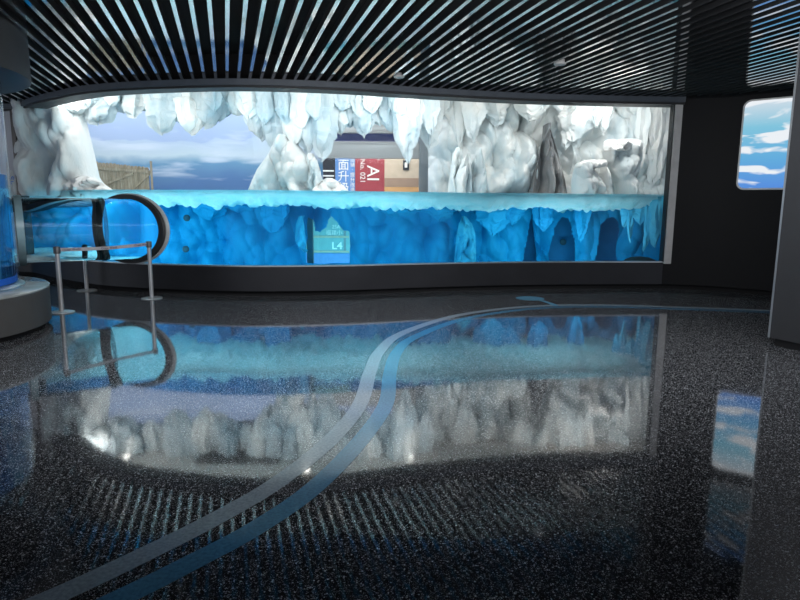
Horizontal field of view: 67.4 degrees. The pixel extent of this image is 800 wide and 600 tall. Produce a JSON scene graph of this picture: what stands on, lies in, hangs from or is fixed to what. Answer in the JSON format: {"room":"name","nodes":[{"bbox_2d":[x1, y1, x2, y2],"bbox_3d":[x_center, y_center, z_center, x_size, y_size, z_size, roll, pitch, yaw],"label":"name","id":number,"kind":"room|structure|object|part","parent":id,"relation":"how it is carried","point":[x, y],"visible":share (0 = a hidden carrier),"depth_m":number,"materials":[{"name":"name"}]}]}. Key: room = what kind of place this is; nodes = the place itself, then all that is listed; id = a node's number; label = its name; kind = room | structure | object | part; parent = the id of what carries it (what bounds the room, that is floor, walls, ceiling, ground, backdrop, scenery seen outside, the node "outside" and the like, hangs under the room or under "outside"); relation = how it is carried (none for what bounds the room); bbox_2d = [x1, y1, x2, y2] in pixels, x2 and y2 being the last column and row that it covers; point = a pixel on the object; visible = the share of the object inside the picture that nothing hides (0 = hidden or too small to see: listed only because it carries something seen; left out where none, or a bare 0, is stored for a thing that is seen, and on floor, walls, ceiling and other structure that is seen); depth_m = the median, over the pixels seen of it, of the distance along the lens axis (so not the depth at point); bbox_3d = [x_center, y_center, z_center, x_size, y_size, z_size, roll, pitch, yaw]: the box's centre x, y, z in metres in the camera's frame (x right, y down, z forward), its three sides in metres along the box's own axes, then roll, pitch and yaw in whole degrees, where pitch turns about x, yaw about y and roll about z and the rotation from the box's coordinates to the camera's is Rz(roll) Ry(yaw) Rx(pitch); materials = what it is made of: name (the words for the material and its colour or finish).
{"room":"animal exhibit","nodes":[
{"label":"animal exhibit","id":0,"kind":"room"},
{"bbox_2d":[0,111,15,196],"bbox_3d":[-8.168,-2.475,12.716,0.507,2.903,0.205,4,10,20],"label":"wall","id":1,"kind":"structure","parent":0,"point":[5,167],"depth_m":12.50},
{"bbox_2d":[9,110,29,197],"bbox_3d":[-7.917,-2.460,12.572,0.100,2.903,0.220,2,9,11],"label":"trim","id":2,"kind":"structure","parent":1,"relation":"on","point":[14,137],"depth_m":12.33,"materials":[{"name":"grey metal"}]},
{"bbox_2d":[0,111,322,189],"bbox_3d":[-6.730,-3.994,15.650,9.410,3.620,0.150,0,9,0],"label":"sky","id":3,"kind":"structure","parent":0,"point":[228,156],"depth_m":15.60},
{"bbox_2d":[307,124,427,262],"bbox_3d":[-0.813,-3.015,15.419,3.092,4.442,0.800,0,9,0],"label":"window frame","id":4,"kind":"structure","parent":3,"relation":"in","point":[380,144],"depth_m":15.21,"materials":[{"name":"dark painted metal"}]},
{"bbox_3d":[-2.295,-1.719,15.322,0.146,1.892,0.200,0,9,0],"label":"post","id":5,"kind":"part","parent":4,"relation":"part of","materials":[{"name":"metal"}]},
{"bbox_3d":[0.603,-2.972,15.146,0.258,4.421,0.250,0,9,0],"label":"post","id":6,"kind":"part","parent":4,"relation":"part of","materials":[{"name":"grey metal"}]},
{"bbox_2d":[16,260,662,290],"bbox_3d":[-1.814,-0.527,11.311,13.573,0.417,2.470,1,9,6],"label":"wall","id":7,"kind":"structure","parent":0,"point":[209,278],"depth_m":10.72,"materials":[{"name":"grey metal"}]},
{"bbox_2d":[92,260,662,266],"bbox_3d":[-1.550,-0.717,11.121,13.041,0.022,2.213,1,9,6],"label":"trim","id":8,"kind":"structure","parent":7,"relation":"on","point":[105,261],"depth_m":10.70,"materials":[{"name":"metal"}]},
{"bbox_2d":[10,193,169,265],"bbox_3d":[-6.330,-1.082,9.389,4.966,1.218,1.201,-5,11,-32],"label":"tube","id":9,"kind":"object","parent":8,"relation":"on","point":[41,225],"visible":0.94,"depth_m":9.68,"materials":[{"name":"glass"}]},
{"bbox_2d":[16,271,771,295],"bbox_3d":[0.354,-0.230,11.122,17.911,0.100,2.363,1,9,7],"label":"baseboard","id":10,"kind":"structure","parent":7,"relation":"attached to","point":[564,286],"depth_m":11.01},
{"bbox_2d":[0,54,793,103],"bbox_3d":[0.380,-3.861,10.521,17.975,0.440,2.541,1,9,7],"label":"wall","id":11,"kind":"structure","parent":0,"point":[220,58],"depth_m":9.74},
{"bbox_2d":[0,275,799,599],"bbox_3d":[0.994,0.903,4.698,30.000,0.120,19.000,0,9,0],"label":"floor","id":12,"kind":"structure","parent":0,"point":[580,453],"depth_m":3.95,"materials":[{"name":"black stone"}]},
{"bbox_2d":[0,276,51,342],"bbox_3d":[-6.051,0.134,7.040,3.394,0.570,3.394,0,9,0],"label":"pedestal","id":13,"kind":"object","parent":12,"relation":"on","point":[25,303],"visible":0.84,"depth_m":7.05,"materials":[{"name":"stone"}]},
{"bbox_2d":[0,86,18,285],"bbox_3d":[-6.040,-1.373,6.801,2.734,2.480,2.734,0,9,0],"label":"column","id":14,"kind":"structure","parent":13,"relation":"on","point":[8,274],"depth_m":7.24,"materials":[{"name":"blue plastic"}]},
{"bbox_2d":[76,261,96,291],"bbox_3d":[-5.626,-0.638,10.717,0.340,0.950,0.340,0,9,0],"label":"stanchion","id":15,"kind":"object","parent":12,"relation":"on","point":[86,289],"visible":0.61,"depth_m":10.72,"materials":[{"name":"metal"}]},
{"bbox_3d":[-5.627,-0.608,10.722,0.064,0.832,0.064,0,9,0],"label":"post","id":16,"kind":"part","parent":15,"relation":"part of","materials":[{"name":"metal"}]},
{"bbox_2d":[52,243,146,314],"bbox_3d":[-4.592,-0.385,9.164,0.339,0.950,1.689,4,10,23],"label":"stanchion","id":17,"kind":"object","parent":12,"relation":"on","point":[57,250],"visible":0.99,"depth_m":8.57,"materials":[{"name":"metal"}]},
{"bbox_3d":[-4.855,-0.259,8.554,0.064,0.832,0.064,0,9,0],"label":"post","id":18,"kind":"part","parent":17,"relation":"part of","materials":[{"name":"metal"}]},
{"bbox_2d":[141,241,162,299],"bbox_3d":[-4.109,-0.494,9.874,0.340,0.950,0.340,0,9,0],"label":"stanchion","id":19,"kind":"object","parent":12,"relation":"on","point":[149,243],"visible":1,"depth_m":9.85,"materials":[{"name":"metal"}]},
{"bbox_3d":[-4.109,-0.463,9.879,0.064,0.832,0.064,0,9,0],"label":"post","id":20,"kind":"part","parent":19,"relation":"part of","materials":[{"name":"metal"}]},
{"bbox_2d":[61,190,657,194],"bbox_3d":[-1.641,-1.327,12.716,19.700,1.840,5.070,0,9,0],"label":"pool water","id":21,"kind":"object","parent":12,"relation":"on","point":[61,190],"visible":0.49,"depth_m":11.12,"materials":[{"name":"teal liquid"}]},
{"bbox_2d":[30,191,663,212],"bbox_3d":[-0.986,-1.989,12.317,17.200,0.452,4.049,0,9,0],"label":"water surface","id":22,"kind":"object","parent":21,"relation":"on","point":[488,202],"visible":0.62,"depth_m":11.77,"materials":[{"name":"teal liquid"}]},
{"bbox_2d":[8,98,102,195],"bbox_3d":[-7.192,-3.331,12.509,2.180,2.303,1.296,0,9,0],"label":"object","id":23,"kind":"structure","parent":22,"relation":"on","point":[54,147],"depth_m":12.21,"materials":[{"name":"white paint"}]},
{"bbox_2d":[56,176,111,196],"bbox_3d":[-6.358,-2.307,12.214,1.305,0.424,0.600,0,9,0],"label":"snow mound","id":24,"kind":"object","parent":22,"relation":"on","point":[79,182],"visible":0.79,"depth_m":12.13,"materials":[{"name":"white snow"}]},
{"bbox_2d":[189,204,227,219],"bbox_3d":[-4.303,-2.064,13.543,0.966,0.512,0.663,2,9,12],"label":"ice","id":25,"kind":"object","parent":22,"relation":"hanging from","point":[202,211],"visible":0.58,"depth_m":13.39,"materials":[{"name":"blue ice"}]},
{"bbox_2d":[223,204,257,211],"bbox_3d":[-3.587,-2.169,13.530,0.906,0.357,0.649,0,9,0],"label":"ice","id":26,"kind":"object","parent":22,"relation":"hanging from","point":[244,208],"visible":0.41,"depth_m":13.37,"materials":[{"name":"blue ice"}]},
{"bbox_2d":[260,204,289,231],"bbox_3d":[-2.824,-1.919,13.468,0.679,0.771,0.448,0,9,0],"label":"ice","id":27,"kind":"object","parent":22,"relation":"hanging from","point":[275,218],"visible":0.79,"depth_m":13.35,"materials":[{"name":"blue ice"}]},
{"bbox_2d":[248,134,322,190],"bbox_3d":[-2.370,-2.784,12.650,1.781,1.262,1.260,0,9,0],"label":"rock","id":28,"kind":"object","parent":22,"relation":"on","point":[286,166],"visible":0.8,"depth_m":12.34,"materials":[{"name":"white paint"}]},
{"bbox_2d":[312,178,347,190],"bbox_3d":[-1.404,-2.292,12.238,0.856,0.383,0.550,0,9,0],"label":"snow mound","id":29,"kind":"object","parent":22,"relation":"on","point":[328,184],"visible":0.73,"depth_m":12.14,"materials":[{"name":"white snow"}]},
{"bbox_2d":[381,208,421,218],"bbox_3d":[0.043,-2.070,13.412,1.050,0.521,0.719,0,9,0],"label":"ice","id":30,"kind":"object","parent":22,"relation":"hanging from","point":[398,214],"visible":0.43,"depth_m":13.34,"materials":[{"name":"blue ice"}]},
{"bbox_2d":[419,207,454,221],"bbox_3d":[0.850,-2.007,13.317,0.628,0.586,0.641,6,11,33],"label":"ice","id":31,"kind":"object","parent":22,"relation":"hanging from","point":[445,213],"visible":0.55,"depth_m":13.20,"materials":[{"name":"blue ice"}]},
{"bbox_2d":[448,147,462,191],"bbox_3d":[1.162,-2.630,12.444,0.355,1.017,0.629,0,9,0],"label":"pinnacle","id":32,"kind":"object","parent":22,"relation":"on","point":[457,157],"visible":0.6,"depth_m":12.27,"materials":[{"name":"white paint"}]},
{"bbox_2d":[455,154,472,192],"bbox_3d":[1.287,-2.526,12.234,0.472,0.884,0.676,0,9,0],"label":"pinnacle","id":33,"kind":"object","parent":22,"relation":"on","point":[463,179],"visible":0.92,"depth_m":12.14,"materials":[{"name":"white paint"}]},
{"bbox_2d":[471,148,489,192],"bbox_3d":[1.629,-2.605,12.384,0.518,0.990,0.641,0,9,0],"label":"pinnacle","id":34,"kind":"object","parent":22,"relation":"on","point":[479,176],"visible":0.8,"depth_m":12.25,"materials":[{"name":"white paint"}]},
{"bbox_2d":[474,208,512,234],"bbox_3d":[2.069,-1.829,13.168,0.941,0.842,0.529,0,9,0],"label":"ice","id":35,"kind":"object","parent":22,"relation":"hanging from","point":[495,222],"visible":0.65,"depth_m":13.07,"materials":[{"name":"blue ice"}]},
{"bbox_2d":[510,207,523,225],"bbox_3d":[2.520,-1.967,13.249,0.483,0.656,0.426,7,11,38],"label":"ice","id":36,"kind":"object","parent":22,"relation":"hanging from","point":[516,213],"visible":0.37,"depth_m":13.11,"materials":[{"name":"blue ice"}]},
{"bbox_2d":[531,207,553,232],"bbox_3d":[3.122,-1.865,13.171,0.536,0.779,0.363,0,9,0],"label":"ice","id":37,"kind":"object","parent":22,"relation":"hanging from","point":[543,218],"visible":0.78,"depth_m":13.09,"materials":[{"name":"blue ice"}]},
{"bbox_2d":[573,210,591,240],"bbox_3d":[3.975,-1.760,13.084,0.380,0.942,0.338,0,9,0],"label":"ice","id":38,"kind":"object","parent":22,"relation":"hanging from","point":[581,223],"visible":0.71,"depth_m":13.01,"materials":[{"name":"blue ice"}]},
{"bbox_2d":[571,159,613,193],"bbox_3d":[3.940,-2.491,12.408,0.847,0.760,1.130,-2,9,-14],"label":"ledge","id":39,"kind":"object","parent":22,"relation":"on","point":[593,176],"visible":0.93,"depth_m":12.03,"materials":[{"name":"white paint"}]},
{"bbox_2d":[602,139,642,193],"bbox_3d":[4.614,-2.718,12.521,0.785,1.164,1.195,3,9,17],"label":"ledge","id":40,"kind":"object","parent":22,"relation":"on","point":[623,157],"visible":0.91,"depth_m":12.13,"materials":[{"name":"white paint"}]},
{"bbox_2d":[619,209,627,227],"bbox_3d":[4.688,-1.816,12.455,0.266,0.670,0.203,-4,10,-24],"label":"ice","id":41,"kind":"object","parent":22,"relation":"hanging from","point":[623,213],"visible":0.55,"depth_m":12.43,"materials":[{"name":"blue ice"}]},
{"bbox_2d":[625,209,635,244],"bbox_3d":[4.763,-1.627,12.412,0.218,0.983,0.162,0,9,0],"label":"ice","id":42,"kind":"object","parent":22,"relation":"hanging from","point":[630,222],"visible":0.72,"depth_m":12.38,"materials":[{"name":"blue ice"}]},
{"bbox_2d":[633,206,643,223],"bbox_3d":[4.897,-1.814,12.255,0.367,0.566,0.282,-3,10,-20],"label":"ice","id":43,"kind":"object","parent":22,"relation":"hanging from","point":[637,212],"visible":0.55,"depth_m":12.21,"materials":[{"name":"blue ice"}]},
{"bbox_2d":[641,204,650,248],"bbox_3d":[5.025,-1.549,12.190,0.287,1.089,0.185,0,9,0],"label":"ice","id":44,"kind":"object","parent":22,"relation":"hanging from","point":[646,215],"visible":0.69,"depth_m":12.15,"materials":[{"name":"blue ice"}]},
{"bbox_2d":[650,199,659,246],"bbox_3d":[5.163,-1.560,12.088,0.331,1.017,0.220,0,9,0],"label":"ice","id":45,"kind":"object","parent":22,"relation":"hanging from","point":[655,234],"visible":0.59,"depth_m":12.02,"materials":[{"name":"blue ice"}]},
{"bbox_2d":[655,198,663,235],"bbox_3d":[5.208,-1.643,11.876,0.298,0.781,0.184,0,9,0],"label":"ice","id":46,"kind":"object","parent":22,"relation":"hanging from","point":[659,210],"visible":0.53,"depth_m":11.83,"materials":[{"name":"blue ice"}]},
{"bbox_2d":[25,304,769,599],"bbox_3d":[2.402,0.658,5.911,8.044,0.001,7.594,0,9,0],"label":"floor stripe","id":47,"kind":"structure","parent":12,"relation":"on","point":[87,581],"depth_m":3.24,"materials":[{"name":"grey stone"}]},
{"bbox_2d":[95,306,769,599],"bbox_3d":[2.454,0.678,5.793,7.705,0.001,7.480,0,9,0],"label":"floor stripe","id":48,"kind":"structure","parent":12,"relation":"on","point":[162,577],"depth_m":3.23,"materials":[{"name":"blue stone"}]},
{"bbox_2d":[516,296,543,300],"bbox_3d":[2.219,-0.029,10.242,0.480,0.001,0.480,0,9,0],"label":"trim","id":49,"kind":"structure","parent":12,"relation":"on","point":[532,298],"depth_m":10.23,"materials":[{"name":"blue stone"}]},
{"bbox_2d":[539,300,557,305],"bbox_3d":[2.411,0.049,9.757,0.199,0.001,0.564,0,9,0],"label":"trim","id":50,"kind":"structure","parent":12,"relation":"on","point":[552,304],"depth_m":9.71,"materials":[{"name":"blue stone"}]},
{"bbox_2d":[0,0,799,103],"bbox_3d":[1.019,-2.759,3.570,30.000,0.394,17.918,0,9,0],"label":"ceiling","id":51,"kind":"structure","parent":0,"point":[675,48],"depth_m":7.68,"materials":[{"name":"metal"}]},
{"bbox_2d":[0,0,30,93],"bbox_3d":[-6.029,-3.017,6.540,3.370,0.950,3.370,0,9,0],"label":"hood","id":52,"kind":"object","parent":51,"relation":"hanging from","point":[15,74],"visible":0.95,"depth_m":6.87,"materials":[{"name":"black metal"}]},
{"bbox_2d":[394,72,403,78],"bbox_3d":[-0.015,-3.495,9.350,0.170,0.062,0.170,0,9,0],"label":"recessed light","id":53,"kind":"object","parent":51,"relation":"in","point":[398,75],"visible":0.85,"depth_m":9.29,"materials":[{"name":"metal"}]},
{"bbox_2d":[554,59,565,65],"bbox_3d":[2.246,-3.332,8.420,0.170,0.062,0.170,0,9,0],"label":"recessed light","id":54,"kind":"object","parent":51,"relation":"in","point":[561,62],"visible":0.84,"depth_m":8.36,"materials":[{"name":"metal"}]},
{"bbox_2d":[661,91,792,290],"bbox_3d":[7.148,-2.022,10.138,4.911,3.860,0.526,7,11,34],"label":"wall","id":55,"kind":"structure","parent":0,"point":[725,235],"depth_m":11.00,"materials":[{"name":"black paint"}]},
{"bbox_2d":[659,105,682,263],"bbox_3d":[5.175,-2.158,11.274,0.260,2.953,0.105,0,9,-4],"label":"trim","id":56,"kind":"structure","parent":55,"relation":"attached to","point":[678,108],"depth_m":11.21,"materials":[{"name":"metal"}]},
{"bbox_2d":[736,96,792,189],"bbox_3d":[6.632,-2.690,10.306,1.410,1.560,0.030,7,11,38],"label":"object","id":57,"kind":"structure","parent":55,"relation":"attached to","point":[765,126],"depth_m":10.49,"materials":[{"name":"backlit translucent acrylic with printed sky image"}]},
{"bbox_2d":[770,55,799,343],"bbox_3d":[5.430,-1.356,5.927,1.600,3.840,2.200,-4,10,-25],"label":"wall","id":58,"kind":"structure","parent":0,"point":[785,322],"depth_m":6.60,"materials":[{"name":"grey paint"}]},
{"bbox_2d":[768,33,799,337],"bbox_3d":[4.252,-1.454,6.588,0.030,3.810,0.022,-4,10,-25],"label":"trim","id":59,"kind":"structure","parent":58,"relation":"attached to","point":[798,52],"depth_m":6.61,"materials":[{"name":"metal"}]},
{"bbox_2d":[774,339,799,350],"bbox_3d":[5.395,0.590,6.197,1.500,0.090,2.171,-4,10,-24],"label":"baseboard","id":60,"kind":"structure","parent":58,"relation":"attached to","point":[780,343],"depth_m":6.72,"materials":[{"name":"black"}]},
{"label":"ceiling","id":61,"kind":"structure","parent":0,"visible":0},
{"bbox_2d":[60,91,438,164],"bbox_3d":[-3.460,-3.795,12.940,8.569,1.768,2.186,1,9,3],"label":"icicles","id":62,"kind":"object","parent":61,"relation":"hanging from","point":[313,120],"visible":0.68,"depth_m":12.17,"materials":[{"name":"white ice"}]},
{"bbox_2d":[419,100,443,150],"bbox_3d":[0.668,-4.011,13.199,0.630,1.474,0.643,-6,11,-37],"label":"ice","id":63,"kind":"object","parent":61,"relation":"hanging from","point":[429,141],"visible":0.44,"depth_m":13.09,"materials":[{"name":"white ice"}]},
{"bbox_2d":[443,101,453,115],"bbox_3d":[0.934,-4.394,13.212,0.613,0.757,0.520,0,9,0],"label":"ice","id":64,"kind":"object","parent":61,"relation":"hanging from","point":[447,105],"visible":0.3,"depth_m":13.09,"materials":[{"name":"white ice"}]},
{"bbox_2d":[446,101,465,146],"bbox_3d":[1.250,-4.111,13.401,0.507,1.417,0.427,4,10,23],"label":"ice","id":65,"kind":"object","parent":61,"relation":"hanging from","point":[455,116],"visible":0.57,"depth_m":13.28,"materials":[{"name":"white ice"}]},
{"bbox_2d":[460,101,485,138],"bbox_3d":[1.593,-4.112,13.078,0.578,1.204,0.455,3,9,18],"label":"ice","id":66,"kind":"object","parent":61,"relation":"hanging from","point":[473,113],"visible":0.69,"depth_m":12.97,"materials":[{"name":"white ice"}]},
{"bbox_2d":[485,103,509,125],"bbox_3d":[2.013,-4.339,13.320,0.657,0.938,0.699,8,12,41],"label":"ice","id":67,"kind":"object","parent":61,"relation":"hanging from","point":[495,112],"visible":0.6,"depth_m":13.19,"materials":[{"name":"white ice"}]},
{"bbox_2d":[513,104,550,122],"bbox_3d":[2.930,-4.309,13.131,0.925,0.873,0.749,0,9,0],"label":"ice","id":68,"kind":"object","parent":61,"relation":"hanging from","point":[528,112],"visible":0.47,"depth_m":13.05,"materials":[{"name":"white ice"}]},
{"bbox_2d":[552,105,564,112],"bbox_3d":[3.380,-4.345,12.897,0.430,0.645,0.348,0,9,0],"label":"ice","id":69,"kind":"object","parent":61,"relation":"hanging from","point":[558,108],"visible":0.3,"depth_m":12.88,"materials":[{"name":"white ice"}]},
{"bbox_2d":[556,112,570,149],"bbox_3d":[3.754,-4.090,13.392,0.514,1.466,0.446,-7,12,-39],"label":"ice","id":70,"kind":"object","parent":61,"relation":"hanging from","point":[562,138],"visible":0.27,"depth_m":13.42,"materials":[{"name":"white ice"}]},
{"bbox_2d":[558,105,596,141],"bbox_3d":[4.006,-4.096,13.104,0.952,1.275,0.905,-6,11,-34],"label":"ice","id":71,"kind":"object","parent":61,"relation":"hanging from","point":[576,121],"visible":0.51,"depth_m":12.99,"materials":[{"name":"white ice"}]},
{"bbox_2d":[590,106,603,125],"bbox_3d":[4.248,-4.192,12.940,0.398,0.918,0.358,4,10,22],"label":"ice","id":72,"kind":"object","parent":61,"relation":"hanging from","point":[596,115],"visible":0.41,"depth_m":12.87,"materials":[{"name":"white ice"}]},
{"bbox_2d":[598,106,612,137],"bbox_3d":[4.471,-4.121,13.053,0.435,1.160,0.460,0,9,0],"label":"ice","id":73,"kind":"object","parent":61,"relation":"hanging from","point":[607,112],"visible":0.34,"depth_m":12.98,"materials":[{"name":"white ice"}]},
{"bbox_2d":[615,107,646,118],"bbox_3d":[5.268,-4.389,13.343,1.050,0.861,1.083,-8,12,-43],"label":"ice","id":74,"kind":"object","parent":61,"relation":"hanging from","point":[627,112],"visible":0.18,"depth_m":13.33,"materials":[{"name":"white ice"}]},
{"bbox_2d":[631,107,651,177],"bbox_3d":[5.351,-3.745,13.319,0.416,2.066,0.449,0,9,0],"label":"ice","id":75,"kind":"object","parent":61,"relation":"hanging from","point":[641,120],"visible":0.59,"depth_m":13.18,"materials":[{"name":"white ice"}]},
{"bbox_2d":[649,107,666,149],"bbox_3d":[5.652,-4.069,13.370,0.574,1.480,0.461,3,9,14],"label":"ice","id":76,"kind":"object","parent":61,"relation":"hanging from","point":[656,122],"visible":0.38,"depth_m":13.26,"materials":[{"name":"white ice"}]},
{"bbox_2d":[647,108,669,185],"bbox_3d":[5.813,-3.713,13.521,0.513,2.260,0.587,7,11,37],"label":"ice","id":77,"kind":"object","parent":61,"relation":"hanging from","point":[660,144],"visible":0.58,"depth_m":13.45,"materials":[{"name":"white ice"}]},
{"label":"floor","id":78,"kind":"structure","parent":0,"visible":0},
{"bbox_2d":[111,204,660,264],"bbox_3d":[-0.509,-1.271,14.377,17.881,2.574,1.253,0,9,0],"label":"rock","id":79,"kind":"object","parent":78,"relation":"on","point":[239,237],"visible":0.2,"depth_m":13.95,"materials":[{"name":"blue paint"}]},
{"bbox_2d":[96,161,153,189],"bbox_3d":[-6.681,-2.852,14.338,1.522,0.922,0.100,0,9,0],"label":"wooden fence","id":80,"kind":"object","parent":79,"relation":"on","point":[116,177],"visible":0.64,"depth_m":14.31,"materials":[{"name":"brown wood"}]},
{"bbox_3d":[-6.659,-3.101,14.278,1.447,0.165,0.035,0,9,0],"label":"rail","id":81,"kind":"part","parent":80,"relation":"part of","materials":[{"name":"brown wood"}]},
{"bbox_3d":[-5.929,-2.851,14.337,0.019,0.911,0.100,0,9,0],"label":"post","id":82,"kind":"part","parent":80,"relation":"part of","materials":[{"name":"brown wood"}]},
{"bbox_2d":[182,246,188,251],"bbox_3d":[-4.894,-1.162,13.697,0.150,0.150,0.050,0,9,0],"label":"inlet","id":83,"kind":"object","parent":79,"relation":"attached to","point":[185,248],"visible":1,"depth_m":13.68,"materials":[{"name":"paint"}]},
{"bbox_2d":[183,215,189,220],"bbox_3d":[-4.832,-1.856,13.587,0.150,0.150,0.050,0,9,0],"label":"inlet","id":84,"kind":"object","parent":79,"relation":"attached to","point":[186,217],"visible":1,"depth_m":13.57,"materials":[{"name":"paint"}]},
{"bbox_2d":[295,216,307,251],"bbox_3d":[-2.230,-1.518,13.698,0.245,0.802,0.654,0,9,0],"label":"slab","id":85,"kind":"object","parent":79,"relation":"attached to","point":[300,238],"visible":1,"depth_m":13.48,"materials":[{"name":"blue paint"}]},
{"bbox_2d":[454,216,475,261],"bbox_3d":[1.484,-1.379,14.020,0.500,1.174,1.299,0,9,0],"label":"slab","id":86,"kind":"object","parent":79,"relation":"attached to","point":[465,247],"visible":0.91,"depth_m":13.55,"materials":[{"name":"blue paint"}]},
{"bbox_2d":[428,104,665,194],"bbox_3d":[4.117,-3.742,14.139,7.134,2.733,1.694,0,9,0],"label":"wall","id":87,"kind":"structure","parent":79,"relation":"on","point":[510,149],"depth_m":13.74,"materials":[{"name":"white paint"}]},
{"bbox_2d":[528,122,566,192],"bbox_3d":[3.195,-3.142,13.701,0.734,1.614,1.440,-6,11,-35],"label":"rock slab","id":88,"kind":"object","parent":87,"relation":"attached to","point":[550,179],"visible":0.88,"depth_m":13.38,"materials":[{"name":"grey paint"}]},
{"bbox_2d":[560,239,565,244],"bbox_3d":[3.949,-1.401,14.510,0.150,0.150,0.050,0,9,0],"label":"inlet","id":89,"kind":"object","parent":79,"relation":"attached to","point":[562,241],"visible":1,"depth_m":14.49,"materials":[{"name":"paint"}]},
{"bbox_2d":[624,256,655,260],"bbox_3d":[5.051,-0.675,12.645,0.720,0.490,0.720,0,9,0],"label":"dome","id":90,"kind":"object","parent":78,"relation":"on","point":[638,258],"visible":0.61,"depth_m":12.45,"materials":[{"name":"black rubber"}]},
{"bbox_3d":[-1.410,-3.969,11.270,12.892,0.525,2.672,0,9,0],"label":"wall header","id":91,"kind":"structure","parent":0,"visible":0},
{"bbox_2d":[0,78,685,111],"bbox_3d":[-1.701,-3.676,10.782,13.808,0.095,2.611,1,9,6],"label":"trim","id":92,"kind":"structure","parent":91,"relation":"attached to","point":[220,81],"depth_m":10.18,"materials":[{"name":"black metal"}]},
{"label":"outside","id":93,"kind":"structure","parent":0,"visible":0},
{"bbox_3d":[-0.876,-2.863,18.420,8.000,6.000,0.100,0,9,0],"label":"wall","id":94,"kind":"structure","parent":93,"visible":0},
{"bbox_2d":[306,216,349,263],"bbox_3d":[-2.216,-1.810,18.472,1.722,1.889,0.110,0,9,0],"label":"sign","id":95,"kind":"object","parent":94,"relation":"attached to","point":[332,244],"visible":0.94,"depth_m":18.46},
{"bbox_3d":[-2.220,-1.158,18.529,1.722,0.576,0.020,0,9,0],"label":"panel","id":96,"kind":"part","parent":95,"relation":"part of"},
{"bbox_2d":[323,158,334,179],"bbox_3d":[-2.219,-3.837,18.156,0.497,1.358,0.100,0,9,0],"label":"banner","id":97,"kind":"object","parent":94,"relation":"attached to","point":[329,163],"visible":0.23,"depth_m":18.10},
{"bbox_2d":[335,158,354,190],"bbox_3d":[-1.660,-3.837,18.157,0.594,1.357,0.096,0,9,0],"label":"banner","id":98,"kind":"object","parent":94,"relation":"attached to","point":[344,168],"visible":0.75,"depth_m":18.12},
{"bbox_2d":[355,159,384,191],"bbox_3d":[-0.911,-3.842,18.155,0.890,1.366,0.096,0,9,0],"label":"banner","id":99,"kind":"object","parent":94,"relation":"attached to","point":[369,173],"visible":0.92,"depth_m":18.13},
{"bbox_2d":[384,159,418,191],"bbox_3d":[0.132,-3.833,18.134,1.204,1.354,0.140,0,9,0],"label":"poster","id":100,"kind":"object","parent":94,"relation":"attached to","point":[399,176],"visible":0.48,"depth_m":18.13,"materials":[{"name":"beige paper"}]}
]}

